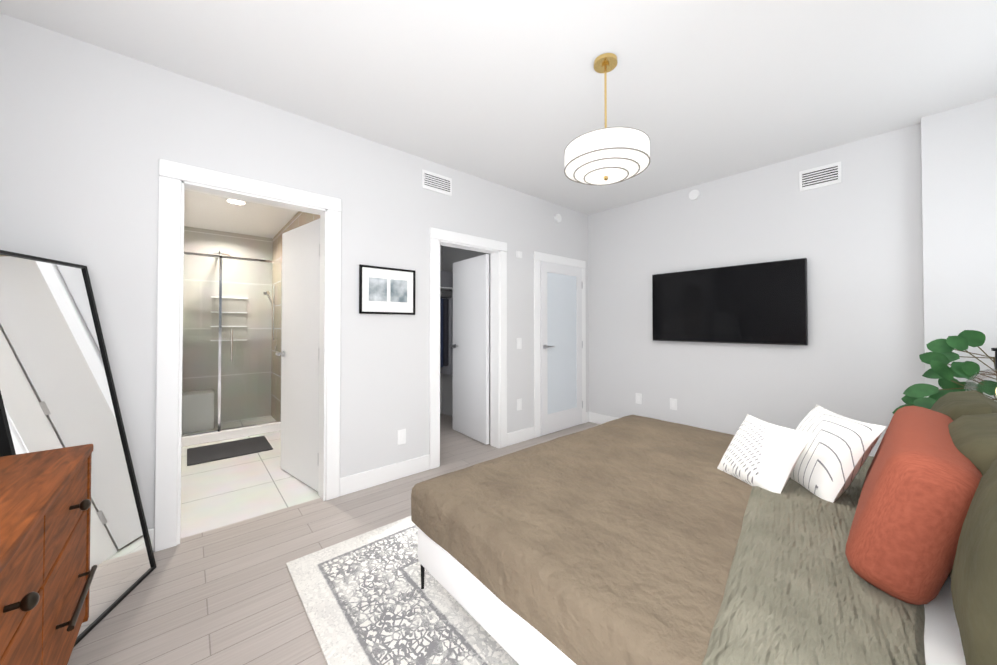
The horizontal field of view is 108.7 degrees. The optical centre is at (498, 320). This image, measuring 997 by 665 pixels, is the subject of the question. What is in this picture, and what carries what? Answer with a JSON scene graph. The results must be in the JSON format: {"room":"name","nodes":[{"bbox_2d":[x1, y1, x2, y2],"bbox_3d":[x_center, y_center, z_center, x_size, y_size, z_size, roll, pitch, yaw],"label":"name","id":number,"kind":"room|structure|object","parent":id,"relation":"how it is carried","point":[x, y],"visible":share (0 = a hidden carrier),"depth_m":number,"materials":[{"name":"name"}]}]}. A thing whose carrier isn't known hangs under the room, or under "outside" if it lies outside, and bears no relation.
{"room":"bedroom","nodes":[
{"label":"bedroom","id":0,"kind":"room"},
{"bbox_2d":[226,198,246,204],"bbox_3d":[-2.550,-1.160,3.475,0.166,0.016,0.166,1,-1,-41],"label":"recessed light","id":1,"kind":"object","parent":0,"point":[235,201],"visible":0.88,"depth_m":3.47,"materials":[{"name":"white"}]},
{"bbox_2d":[180,416,320,538],"bbox_3d":[-2.581,1.336,3.500,1.270,0.100,3.110,1,-1,-41],"label":"floor","id":2,"kind":"structure","parent":0,"point":[220,493],"depth_m":2.73,"materials":[{"name":"white tile"}]},
{"bbox_2d":[187,436,272,465],"bbox_3d":[-2.676,1.280,3.564,0.650,0.014,0.550,1,-1,-41],"label":"bath mat","id":3,"kind":"object","parent":2,"relation":"on","point":[212,452],"visible":0.98,"depth_m":3.52,"materials":[{"name":"grey fabric"}]},
{"bbox_2d":[181,251,281,446],"bbox_3d":[-3.224,0.232,4.255,1.023,2.130,0.908,1,-1,-41],"label":"shower enclosure","id":4,"kind":"object","parent":2,"relation":"on","point":[228,324],"visible":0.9,"depth_m":4.13,"materials":[{"name":"clear glass"}]},
{"bbox_2d":[182,190,319,423],"bbox_3d":[-2.600,-0.103,3.542,1.270,2.780,3.050,1,-1,-41],"label":"wall","id":5,"kind":"structure","parent":0,"point":[216,224],"depth_m":4.56,"materials":[{"name":"tile"}]},
{"bbox_2d":[0,13,588,528],"bbox_3d":[-0.644,-0.059,3.143,4.940,2.680,0.120,1,-1,-41],"label":"wall","id":6,"kind":"structure","parent":0,"point":[90,135],"depth_m":2.13,"materials":[{"name":"white paint"}]},
{"bbox_2d":[148,528,153,551],"bbox_3d":[-2.117,1.197,1.754,0.615,0.130,0.015,1,-1,-41],"label":"baseboard","id":7,"kind":"structure","parent":6,"relation":"attached to","point":[151,531],"depth_m":1.95,"materials":[{"name":"white paint"}]},
{"bbox_2d":[276,218,319,490],"bbox_3d":[-1.607,0.251,2.865,0.216,2.028,0.722,1,-1,-41],"label":"bathroom door","id":8,"kind":"structure","parent":6,"relation":"in","point":[299,353],"depth_m":2.85,"materials":[{"name":"white paint"}]},
{"bbox_2d":[340,454,429,495],"bbox_3d":[-0.874,1.212,2.835,0.740,0.130,0.015,1,-1,-41],"label":"baseboard","id":9,"kind":"structure","parent":6,"relation":"attached to","point":[370,478],"depth_m":2.80,"materials":[{"name":"white paint"}]},
{"bbox_2d":[359,264,415,314],"bbox_3d":[-0.876,-0.238,2.848,0.460,0.370,0.021,1,-1,-41],"label":"picture frame","id":10,"kind":"object","parent":6,"relation":"attached to","point":[384,290],"visible":0.96,"depth_m":2.83,"materials":[{"name":"white paper"}]},
{"bbox_2d":[397,429,405,444],"bbox_3d":[-0.790,0.948,2.917,0.075,0.120,0.007,1,-1,-41],"label":"outlet","id":11,"kind":"object","parent":6,"relation":"attached to","point":[401,436],"depth_m":2.91,"materials":[{"name":"white plastic"}]},
{"bbox_2d":[422,169,451,195],"bbox_3d":[-0.538,-1.219,3.159,0.300,0.160,0.016,1,-1,-41],"label":"air vent","id":12,"kind":"object","parent":6,"relation":"in","point":[435,182],"visible":1,"depth_m":3.15,"materials":[{"name":"white plastic"}]},
{"bbox_2d":[451,254,490,444],"bbox_3d":[-0.321,0.294,3.974,0.104,1.973,0.714,1,-1,-41],"label":"closet door","id":13,"kind":"structure","parent":6,"relation":"in","point":[471,345],"depth_m":3.92,"materials":[{"name":"white paint"}]},
{"bbox_2d":[516,251,521,257],"bbox_3d":[0.221,-0.710,3.819,0.090,0.070,0.007,1,-1,-41],"label":"outlet","id":14,"kind":"object","parent":6,"relation":"attached to","point":[518,253],"depth_m":3.82,"materials":[{"name":"white plastic"}]},
{"bbox_2d":[517,398,521,410],"bbox_3d":[0.221,0.890,3.797,0.075,0.120,0.007,1,-1,-41],"label":"outlet","id":15,"kind":"object","parent":6,"relation":"attached to","point":[519,401],"depth_m":3.80,"materials":[{"name":"white plastic"}]},
{"bbox_2d":[517,338,521,348],"bbox_3d":[0.221,0.241,3.806,0.075,0.120,0.007,1,-1,-41],"label":"light switch","id":16,"kind":"object","parent":6,"relation":"attached to","point":[519,340],"depth_m":3.80,"materials":[{"name":"white plastic"}]},
{"bbox_2d":[507,426,533,445],"bbox_3d":[0.239,1.225,3.802,0.410,0.130,0.015,1,-1,-41],"label":"baseboard","id":17,"kind":"structure","parent":6,"relation":"attached to","point":[515,437],"depth_m":3.79,"materials":[{"name":"white paint"}]},
{"bbox_2d":[554,214,561,222],"bbox_3d":[0.703,-1.214,4.230,0.100,0.100,0.030,1,-1,-41],"label":"smoke detector","id":18,"kind":"object","parent":6,"relation":"attached to","point":[557,218],"depth_m":4.21,"materials":[{"name":"white plastic"}]},
{"bbox_2d":[540,261,582,435],"bbox_3d":[0.777,0.309,4.238,0.763,1.959,0.082,1,-1,-41],"label":"door","id":19,"kind":"structure","parent":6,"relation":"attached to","point":[561,347],"depth_m":4.23,"materials":[{"name":"white paint"}]},
{"bbox_2d":[67,414,600,664],"bbox_3d":[0.026,1.321,2.354,4.940,0.100,5.420,1,-1,-41],"label":"floor","id":20,"kind":"structure","parent":0,"point":[226,595],"depth_m":1.70,"materials":[{"name":"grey wood"}]},
{"bbox_2d":[0,444,96,664],"bbox_3d":[-1.104,0.836,0.530,0.523,0.820,1.560,1,-1,-41],"label":"dresser","id":21,"kind":"object","parent":20,"relation":"on","point":[46,575],"visible":1,"depth_m":0.92,"materials":[{"name":"brown wood"}]},
{"bbox_2d":[0,250,155,647],"bbox_3d":[-1.882,0.494,1.534,0.411,1.538,0.520,0,-1,-15],"label":"floor mirror","id":22,"kind":"object","parent":20,"relation":"on","point":[57,388],"visible":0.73,"depth_m":1.57,"materials":[{"name":"black metal"}]},
{"bbox_2d":[286,516,518,664],"bbox_3d":[0.635,1.258,1.738,2.470,0.008,2.450,1,-1,-41],"label":"rug","id":23,"kind":"object","parent":20,"relation":"on","point":[365,598],"visible":0.25,"depth_m":1.55,"materials":[{"name":"white fabric"}]},
{"bbox_2d":[411,390,996,664],"bbox_3d":[1.113,0.664,1.478,2.080,1.170,2.318,1,-1,-41],"label":"bed","id":24,"kind":"object","parent":23,"relation":"on","point":[818,536],"visible":1,"depth_m":1.11,"materials":[{"name":"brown fabric"}]},
{"bbox_2d":[892,330,996,413],"bbox_3d":[2.796,0.660,2.098,0.367,1.214,0.650,1,-1,-41],"label":"potted plant","id":25,"kind":"object","parent":20,"relation":"on","point":[940,357],"visible":0.58,"depth_m":2.13,"materials":[{"name":"green plant"}]},
{"bbox_2d":[964,348,996,398],"bbox_3d":[2.638,0.697,1.656,0.444,1.128,0.585,1,-1,-41],"label":"nightstand","id":26,"kind":"object","parent":20,"relation":"on","point":[990,370],"visible":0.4,"depth_m":1.83,"materials":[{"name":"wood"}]},
{"bbox_2d":[440,245,489,429],"bbox_3d":[-0.959,-0.097,4.009,1.880,2.780,1.600,1,-1,-41],"label":"wall","id":27,"kind":"structure","parent":0,"point":[449,256],"depth_m":4.93,"materials":[{"name":"grey paint"}]},
{"bbox_2d":[440,271,452,374],"bbox_3d":[-1.227,0.013,4.316,1.636,1.331,0.538,1,-1,-41],"label":"shelf","id":28,"kind":"object","parent":27,"relation":"attached to","point":[446,328],"visible":0.27,"depth_m":4.50,"materials":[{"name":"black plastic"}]},
{"bbox_2d":[0,0,996,214],"bbox_3d":[0.560,-1.468,1.777,4.940,0.100,3.790,1,-1,-41],"label":"ceiling","id":29,"kind":"structure","parent":0,"point":[508,93],"depth_m":2.00,"materials":[{"name":"white paint"}]},
{"bbox_2d":[564,53,649,185],"bbox_3d":[0.583,-1.089,1.944,0.447,0.652,0.447,1,-1,-41],"label":"pendant lamp","id":30,"kind":"object","parent":29,"relation":"hanging from","point":[606,155],"visible":1,"depth_m":1.83,"materials":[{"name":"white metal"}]},
{"bbox_2d":[588,96,996,456],"bbox_3d":[2.341,-0.057,3.307,0.220,2.680,3.790,1,-1,-41],"label":"wall","id":31,"kind":"structure","parent":0,"point":[891,237],"depth_m":2.91,"materials":[{"name":"white paint"}]},
{"bbox_2d":[587,412,618,423],"bbox_3d":[2.085,1.222,3.554,0.020,0.130,2.815,1,-1,-41],"label":"baseboard","id":32,"kind":"structure","parent":31,"relation":"attached to","point":[592,417],"depth_m":4.50,"materials":[{"name":"white paint"}]},
{"bbox_2d":[636,393,641,403],"bbox_3d":[1.612,0.894,4.111,0.007,0.120,0.075,1,-1,-41],"label":"outlet","id":33,"kind":"object","parent":31,"relation":"attached to","point":[638,396],"depth_m":4.11,"materials":[{"name":"white plastic"}]},
{"bbox_2d":[670,398,676,409],"bbox_3d":[1.868,0.890,3.816,0.007,0.120,0.075,1,-1,-41],"label":"outlet","id":34,"kind":"object","parent":31,"relation":"attached to","point":[673,402],"depth_m":3.81,"materials":[{"name":"white plastic"}]},
{"bbox_2d":[689,190,699,199],"bbox_3d":[2.011,-1.292,3.665,0.029,0.100,0.100,1,-1,-41],"label":"smoke detector","id":35,"kind":"object","parent":31,"relation":"attached to","point":[694,194],"depth_m":3.65,"materials":[{"name":"white plastic"}]},
{"bbox_2d":[652,258,807,344],"bbox_3d":[2.144,-0.152,3.461,0.076,0.725,1.300,1,-1,-41],"label":"tv","id":36,"kind":"object","parent":31,"relation":"attached to","point":[762,303],"visible":0.96,"depth_m":3.33,"materials":[{"name":"black plastic"}]},
{"bbox_2d":[799,161,841,191],"bbox_3d":[2.646,-1.187,2.944,0.016,0.170,0.260,1,-1,-41],"label":"air vent","id":37,"kind":"object","parent":31,"relation":"attached to","point":[821,176],"visible":1,"depth_m":2.94,"materials":[{"name":"white plastic"}]}
]}

